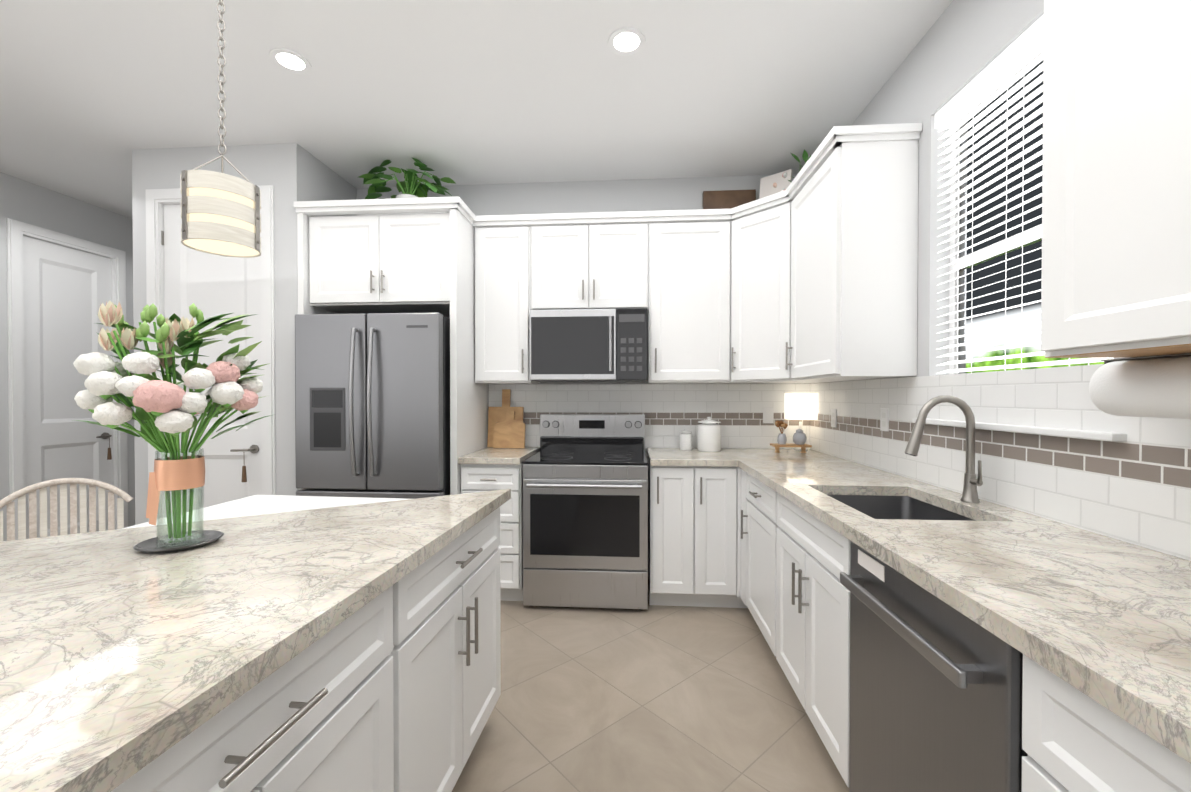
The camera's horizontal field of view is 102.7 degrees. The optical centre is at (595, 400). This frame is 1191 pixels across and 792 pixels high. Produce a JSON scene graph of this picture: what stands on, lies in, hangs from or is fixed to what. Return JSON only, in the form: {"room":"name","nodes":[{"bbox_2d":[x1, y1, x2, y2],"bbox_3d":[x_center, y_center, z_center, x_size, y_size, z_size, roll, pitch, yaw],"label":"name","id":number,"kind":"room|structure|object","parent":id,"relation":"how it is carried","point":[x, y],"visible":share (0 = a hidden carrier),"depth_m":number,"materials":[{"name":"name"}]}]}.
{"room":"kitchen","nodes":[
{"label":"kitchen","id":0,"kind":"room"},
{"bbox_2d":[0,172,134,540],"bbox_3d":[-4.431,-0.153,1.348,0.120,2.900,11.000,0,1,4],"label":"wall","id":1,"kind":"structure","parent":0,"point":[24,201],"depth_m":3.66,"materials":[{"name":"grey paint"}]},
{"bbox_2d":[6,218,127,539],"bbox_3d":[-4.241,-0.020,3.828,0.140,2.585,0.800,0,1,4],"label":"door frame","id":2,"kind":"structure","parent":1,"relation":"attached to","point":[16,231],"depth_m":3.48,"materials":[{"name":"white wood"}]},
{"bbox_2d":[23,236,113,538],"bbox_3d":[-4.192,0.020,3.823,0.119,2.489,0.626,0,1,4],"label":"hall door","id":3,"kind":"structure","parent":1,"relation":"in","point":[67,292],"depth_m":3.77,"materials":[{"name":"white wood"}]},
{"bbox_2d":[132,149,148,524],"bbox_3d":[-2.821,-0.185,4.611,0.120,2.900,3.060,0,1,4],"label":"wall","id":4,"kind":"structure","parent":0,"point":[139,156],"depth_m":3.08,"materials":[{"name":"grey paint"}]},
{"bbox_2d":[148,143,311,517],"bbox_3d":[-2.371,-0.170,3.099,0.995,2.900,0.110,0,1,4],"label":"wall","id":5,"kind":"structure","parent":0,"point":[291,173],"depth_m":3.02,"materials":[{"name":"grey paint"}]},
{"bbox_2d":[146,185,275,520],"bbox_3d":[-2.454,-0.038,3.096,0.860,2.635,0.130,0,1,4],"label":"door frame","id":6,"kind":"structure","parent":5,"relation":"attached to","point":[157,200],"depth_m":3.01,"materials":[{"name":"white wood"}]},
{"bbox_2d":[161,204,261,516],"bbox_3d":[-2.459,0.003,3.053,0.686,2.539,0.119,0,1,4],"label":"pantry door","id":7,"kind":"structure","parent":5,"relation":"in","point":[208,285],"depth_m":3.08,"materials":[{"name":"white"}]},
{"bbox_2d":[312,155,356,215],"bbox_3d":[-1.913,-0.173,3.402,0.125,2.900,0.540,0,1,4],"label":"wall","id":8,"kind":"structure","parent":0,"point":[327,184],"depth_m":3.31,"materials":[{"name":"grey paint"}]},
{"bbox_2d":[0,0,952,218],"bbox_3d":[-1.977,-1.642,1.157,7.300,0.080,11.000,0,1,4],"label":"ceiling","id":9,"kind":"structure","parent":0,"point":[93,93],"depth_m":2.43,"materials":[{"name":"white paint"}]},
{"bbox_2d":[180,0,260,257],"bbox_3d":[-1.292,-1.067,1.650,0.227,1.077,0.224,0,1,4],"label":"pendant light","id":10,"kind":"object","parent":9,"relation":"hanging from","point":[220,214],"visible":1,"depth_m":1.59,"materials":[{"name":"white fabric"}]},
{"bbox_2d":[269,48,311,73],"bbox_3d":[-1.446,-1.609,2.261,0.170,0.006,0.170,0,1,4],"label":"recessed light","id":11,"kind":"object","parent":9,"relation":"in","point":[290,60],"visible":1,"depth_m":2.25,"materials":[{"name":"white plastic"}]},
{"bbox_2d":[608,27,645,55],"bbox_3d":[0.139,-1.607,2.137,0.170,0.006,0.170,0,1,4],"label":"recessed light","id":12,"kind":"object","parent":9,"relation":"in","point":[625,41],"visible":1,"depth_m":2.13,"materials":[{"name":"white plastic"}]},
{"bbox_2d":[357,174,810,455],"bbox_3d":[-0.086,-0.175,3.611,3.580,2.900,0.140,0,1,4],"label":"wall","id":13,"kind":"structure","parent":0,"point":[593,196],"depth_m":3.52,"materials":[{"name":"grey paint"}]},
{"bbox_2d":[473,219,540,383],"bbox_3d":[-0.584,-0.666,3.395,0.460,1.085,0.350,0,1,4],"label":"upper cabinet","id":14,"kind":"object","parent":13,"relation":"attached to","point":[507,251],"depth_m":3.23,"materials":[{"name":"white wood"}]},
{"bbox_2d":[541,215,600,309],"bbox_3d":[-0.197,-0.908,3.364,0.460,0.600,0.350,0,1,4],"label":"upper cabinet","id":15,"kind":"object","parent":13,"relation":"attached to","point":[571,247],"depth_m":3.19,"materials":[{"name":"white wood"}]},
{"bbox_2d":[530,308,646,381],"bbox_3d":[-0.036,-0.368,3.297,0.776,0.468,0.467,0,1,4],"label":"over-the-range microwave","id":16,"kind":"object","parent":15,"relation":"attached to","point":[588,345],"visible":1,"depth_m":3.12,"materials":[{"name":"silver metal"}]},
{"bbox_2d":[489,384,808,452],"bbox_3d":[0.362,0.178,3.503,2.340,0.596,0.002,0,1,4],"label":"tile backsplash","id":17,"kind":"structure","parent":13,"relation":"attached to","point":[668,409],"depth_m":3.49,"materials":[{"name":"white tile"}]},
{"bbox_2d":[763,407,773,422],"bbox_3d":[1.245,0.107,3.435,0.075,0.115,0.006,0,1,4],"label":"electrical outlet plate","id":18,"kind":"object","parent":17,"relation":"attached to","point":[768,414],"depth_m":3.43,"materials":[{"name":"white plastic"}]},
{"bbox_2d":[637,211,732,383],"bbox_3d":[0.614,-0.665,3.285,0.651,1.085,0.396,0,1,4],"label":"upper cabinet","id":19,"kind":"object","parent":13,"relation":"attached to","point":[679,252],"depth_m":3.14,"materials":[{"name":"white wood"}]},
{"bbox_2d":[721,190,784,383],"bbox_3d":[1.167,-0.663,3.091,0.702,1.085,0.702,0,1,4],"label":"upper cabinet","id":20,"kind":"object","parent":13,"relation":"attached to","point":[752,233],"depth_m":2.99,"materials":[{"name":"white wood"}]},
{"bbox_2d":[703,149,810,208],"bbox_3d":[1.119,-1.394,3.172,0.725,0.422,0.514,0,1,4],"label":"decorations","id":21,"kind":"object","parent":20,"relation":"on","point":[769,185],"visible":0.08,"depth_m":3.40,"materials":[{"name":"brown wood"}]},
{"bbox_2d":[452,577,848,791],"bbox_3d":[-1.977,1.328,1.185,7.300,0.060,11.000,0,1,4],"label":"floor","id":22,"kind":"structure","parent":0,"point":[656,698],"depth_m":1.99,"materials":[{"name":"tile"}]},
{"bbox_2d":[0,478,133,541],"bbox_3d":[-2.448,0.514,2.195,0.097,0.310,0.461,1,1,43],"label":"spindle chair","id":23,"kind":"object","parent":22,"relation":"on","point":[20,495],"visible":0.42,"depth_m":2.15,"materials":[{"name":"white wood"}]},
{"bbox_2d":[156,497,510,791],"bbox_3d":[-1.155,0.867,-0.238,1.290,0.889,4.496,0,1,4],"label":"kitchen island","id":24,"kind":"object","parent":22,"relation":"on","point":[403,700],"depth_m":1.13,"materials":[{"name":"wood"}]},
{"bbox_2d":[0,489,510,791],"bbox_3d":[-1.525,0.402,-0.268,2.030,0.040,4.596,0,1,4],"label":"island countertop","id":25,"kind":"structure","parent":24,"relation":"on","point":[120,664],"depth_m":0.82,"materials":[{"name":"beige stone"}]},
{"bbox_2d":[73,300,271,553],"bbox_3d":[-1.053,0.058,1.211,0.381,0.618,0.335,0,1,4],"label":"flower vase","id":26,"kind":"object","parent":25,"relation":"on","point":[168,406],"visible":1,"depth_m":1.17,"materials":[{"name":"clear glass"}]},
{"bbox_2d":[295,313,449,498],"bbox_3d":[-1.352,0.376,3.195,0.905,1.804,0.823,0,1,4],"label":"refrigerator","id":27,"kind":"object","parent":22,"relation":"on","point":[372,405],"visible":0.67,"depth_m":2.86,"materials":[{"name":"silver metal"}]},
{"bbox_2d":[294,196,487,494],"bbox_3d":[-1.328,0.018,3.284,1.055,2.520,0.690,0,1,4],"label":"surround","id":28,"kind":"object","parent":22,"relation":"on","point":[387,261],"visible":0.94,"depth_m":3.00,"materials":[{"name":"white wood"}]},
{"bbox_2d":[357,158,455,214],"bbox_3d":[-1.281,-1.421,3.248,0.669,0.477,0.492,0,1,4],"label":"pothos plant","id":29,"kind":"object","parent":28,"relation":"on","point":[412,187],"visible":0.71,"depth_m":3.25,"materials":[{"name":"green plant"}]},
{"bbox_2d":[461,463,522,600],"bbox_3d":[-0.631,0.834,3.276,0.386,0.888,0.622,0,1,4],"label":"base cabinet","id":30,"kind":"object","parent":22,"relation":"on","point":[474,477],"depth_m":2.96,"materials":[{"name":"white wood"}]},
{"bbox_2d":[458,447,539,464],"bbox_3d":[-0.632,0.368,3.255,0.386,0.040,0.654,0,1,4],"label":"countertop","id":31,"kind":"structure","parent":30,"relation":"on","point":[488,455],"depth_m":3.04,"materials":[{"name":"stone"}]},
{"bbox_2d":[487,389,525,447],"bbox_3d":[-0.653,0.131,3.507,0.287,0.430,0.113,0,1,4],"label":"cutting boards","id":32,"kind":"object","parent":31,"relation":"on","point":[506,426],"visible":0.94,"depth_m":3.48,"materials":[{"name":"brown wood"}]},
{"bbox_2d":[522,414,647,609],"bbox_3d":[-0.046,0.691,3.163,0.766,1.174,0.704,0,1,4],"label":"range","id":33,"kind":"object","parent":22,"relation":"on","point":[585,510],"visible":1,"depth_m":2.88,"materials":[{"name":"silver metal"}]},
{"bbox_2d":[647,455,747,607],"bbox_3d":[0.938,0.835,3.158,1.168,0.888,0.630,0,1,4],"label":"base cabinet","id":34,"kind":"object","parent":22,"relation":"on","point":[694,536],"depth_m":2.87,"materials":[{"name":"white wood"}]},
{"bbox_2d":[647,448,737,466],"bbox_3d":[0.603,0.369,3.166,0.498,0.040,0.654,0,1,4],"label":"countertop","id":35,"kind":"structure","parent":34,"relation":"on","point":[657,456],"depth_m":2.94,"materials":[{"name":"stone"}]},
{"bbox_2d":[679,429,690,449],"bbox_3d":[0.638,0.274,3.371,0.089,0.145,0.089,0,1,-41],"label":"canister","id":36,"kind":"object","parent":35,"relation":"on","point":[685,436],"depth_m":3.33,"materials":[{"name":"white ceramic"}]},
{"bbox_2d":[691,417,720,451],"bbox_3d":[0.790,0.229,3.311,0.159,0.235,0.159,0,1,-41],"label":"canister","id":37,"kind":"object","parent":35,"relation":"on","point":[708,434],"depth_m":3.25,"materials":[{"name":"white ceramic"}]},
{"bbox_2d":[741,469,744,524],"bbox_3d":[1.176,0.839,2.734,0.630,0.888,0.218,0,1,4],"label":"base cabinet","id":38,"kind":"object","parent":22,"relation":"on","point":[742,471],"depth_m":2.78,"materials":[{"name":"white wood"}]},
{"bbox_2d":[741,472,796,658],"bbox_3d":[1.151,0.842,2.386,0.630,0.888,0.620,0,1,4],"label":"base cabinet","id":39,"kind":"object","parent":22,"relation":"on","point":[769,516],"depth_m":2.38,"materials":[{"name":"white wood"}]},
{"bbox_2d":[726,448,1190,762],"bbox_3d":[1.056,0.387,1.332,0.670,0.040,4.248,0,1,4],"label":"countertop","id":40,"kind":"structure","parent":39,"relation":"on","point":[1104,621],"depth_m":0.99,"materials":[{"name":"stone"}]},
{"bbox_2d":[770,420,811,452],"bbox_3d":[1.308,0.240,3.198,0.240,0.217,0.110,0,1,4],"label":"decor","id":41,"kind":"object","parent":40,"relation":"on","point":[799,437],"visible":1,"depth_m":3.18,"materials":[{"name":"grey ceramic"}]},
{"bbox_2d":[784,393,817,450],"bbox_3d":[1.439,0.147,3.344,0.170,0.400,0.162,0,1,4],"label":"table lamp","id":42,"kind":"object","parent":40,"relation":"on","point":[800,406],"visible":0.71,"depth_m":3.26,"materials":[{"name":"white fabric"}]},
{"bbox_2d":[797,495,975,576],"bbox_3d":[1.085,0.505,1.720,0.434,0.200,0.618,0,1,4],"label":"sink","id":43,"kind":"object","parent":40,"relation":"in","point":[833,548],"depth_m":1.83,"materials":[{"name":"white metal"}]},
{"bbox_2d":[904,395,982,502],"bbox_3d":[1.246,0.171,1.699,0.252,0.382,0.093,0,1,4],"label":"faucet","id":44,"kind":"object","parent":40,"relation":"on","point":[970,492],"visible":1,"depth_m":1.70,"materials":[{"name":"silver metal"}]},
{"bbox_2d":[777,537,849,787],"bbox_3d":[1.108,0.957,1.788,0.630,0.670,0.748,0,1,4],"label":"base cabinet","id":45,"kind":"object","parent":22,"relation":"on","point":[795,592],"depth_m":1.70,"materials":[{"name":"white wood"}]},
{"bbox_2d":[840,541,1027,791],"bbox_3d":[1.011,0.854,1.112,0.645,0.882,0.601,0,1,4],"label":"dishwasher","id":46,"kind":"object","parent":22,"relation":"on","point":[936,685],"visible":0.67,"depth_m":1.06,"materials":[{"name":"silver metal"}]},
{"bbox_2d":[1022,654,1190,791],"bbox_3d":[1.006,0.861,0.377,0.630,0.888,0.848,0,1,4],"label":"base cabinet","id":47,"kind":"object","parent":22,"relation":"on","point":[1072,742],"depth_m":0.70,"materials":[{"name":"white wood"}]},
{"bbox_2d":[811,0,1130,383],"bbox_3d":[1.336,-0.136,-0.503,0.150,2.900,8.140,0,1,4],"label":"wall","id":48,"kind":"structure","parent":0,"point":[958,47],"depth_m":2.06,"materials":[{"name":"grey paint"}]},
{"bbox_2d":[785,131,920,382],"bbox_3d":[1.278,-0.657,2.500,0.395,1.085,0.681,0,1,4],"label":"upper cabinet","id":49,"kind":"object","parent":48,"relation":"attached to","point":[809,274],"depth_m":2.17,"materials":[{"name":"white wood"}]},
{"bbox_2d":[809,364,1190,560],"bbox_3d":[1.383,0.134,1.306,0.002,0.466,4.249,0,1,4],"label":"tile backsplash","id":50,"kind":"structure","parent":48,"relation":"attached to","point":[1135,488],"depth_m":1.51,"materials":[{"name":"white tile"}]},
{"bbox_2d":[831,409,836,427],"bbox_3d":[1.504,0.111,3.007,0.006,0.115,0.075,0,1,4],"label":"electrical outlet plate","id":51,"kind":"object","parent":50,"relation":"attached to","point":[833,411],"depth_m":2.99,"materials":[{"name":"white plastic"}]},
{"bbox_2d":[880,408,888,431],"bbox_3d":[1.460,0.096,2.408,0.006,0.115,0.075,0,1,4],"label":"electrical outlet plate","id":52,"kind":"object","parent":50,"relation":"attached to","point":[884,412],"depth_m":2.40,"materials":[{"name":"white plastic"}]},
{"bbox_2d":[912,418,1126,441],"bbox_3d":[1.436,0.092,1.673,0.125,0.022,0.880,0,1,4],"label":"window sill","id":53,"kind":"structure","parent":48,"relation":"attached to","point":[1096,435],"depth_m":1.46,"materials":[{"name":"white wood"}]},
{"bbox_2d":[949,51,1103,373],"bbox_3d":[1.518,-0.573,1.661,0.040,1.306,0.788,0,1,4],"label":"window","id":54,"kind":"structure","parent":48,"relation":"in","point":[1017,271],"depth_m":1.80,"materials":[{"name":"white plastic"}]},
{"bbox_2d":[935,15,1113,373],"bbox_3d":[1.463,-0.578,1.665,0.066,1.294,0.774,0,1,4],"label":"window blinds","id":55,"kind":"object","parent":54,"relation":"attached to","point":[1023,50],"visible":0.56,"depth_m":1.73,"materials":[{"name":"white plastic"}]},
{"bbox_2d":[1041,0,1190,357],"bbox_3d":[1.182,-0.641,0.860,0.350,1.085,0.465,0,1,4],"label":"upper cabinet","id":56,"kind":"object","parent":48,"relation":"attached to","point":[1116,227],"depth_m":0.93,"materials":[{"name":"white wood"}]},
{"bbox_2d":[1089,353,1190,418],"bbox_3d":[1.241,-0.030,0.994,0.147,0.135,0.324,0,1,4],"label":"paper towel holder","id":57,"kind":"object","parent":56,"relation":"attached to","point":[1158,386],"visible":1,"depth_m":1.03,"materials":[{"name":"white paper"}]}
]}

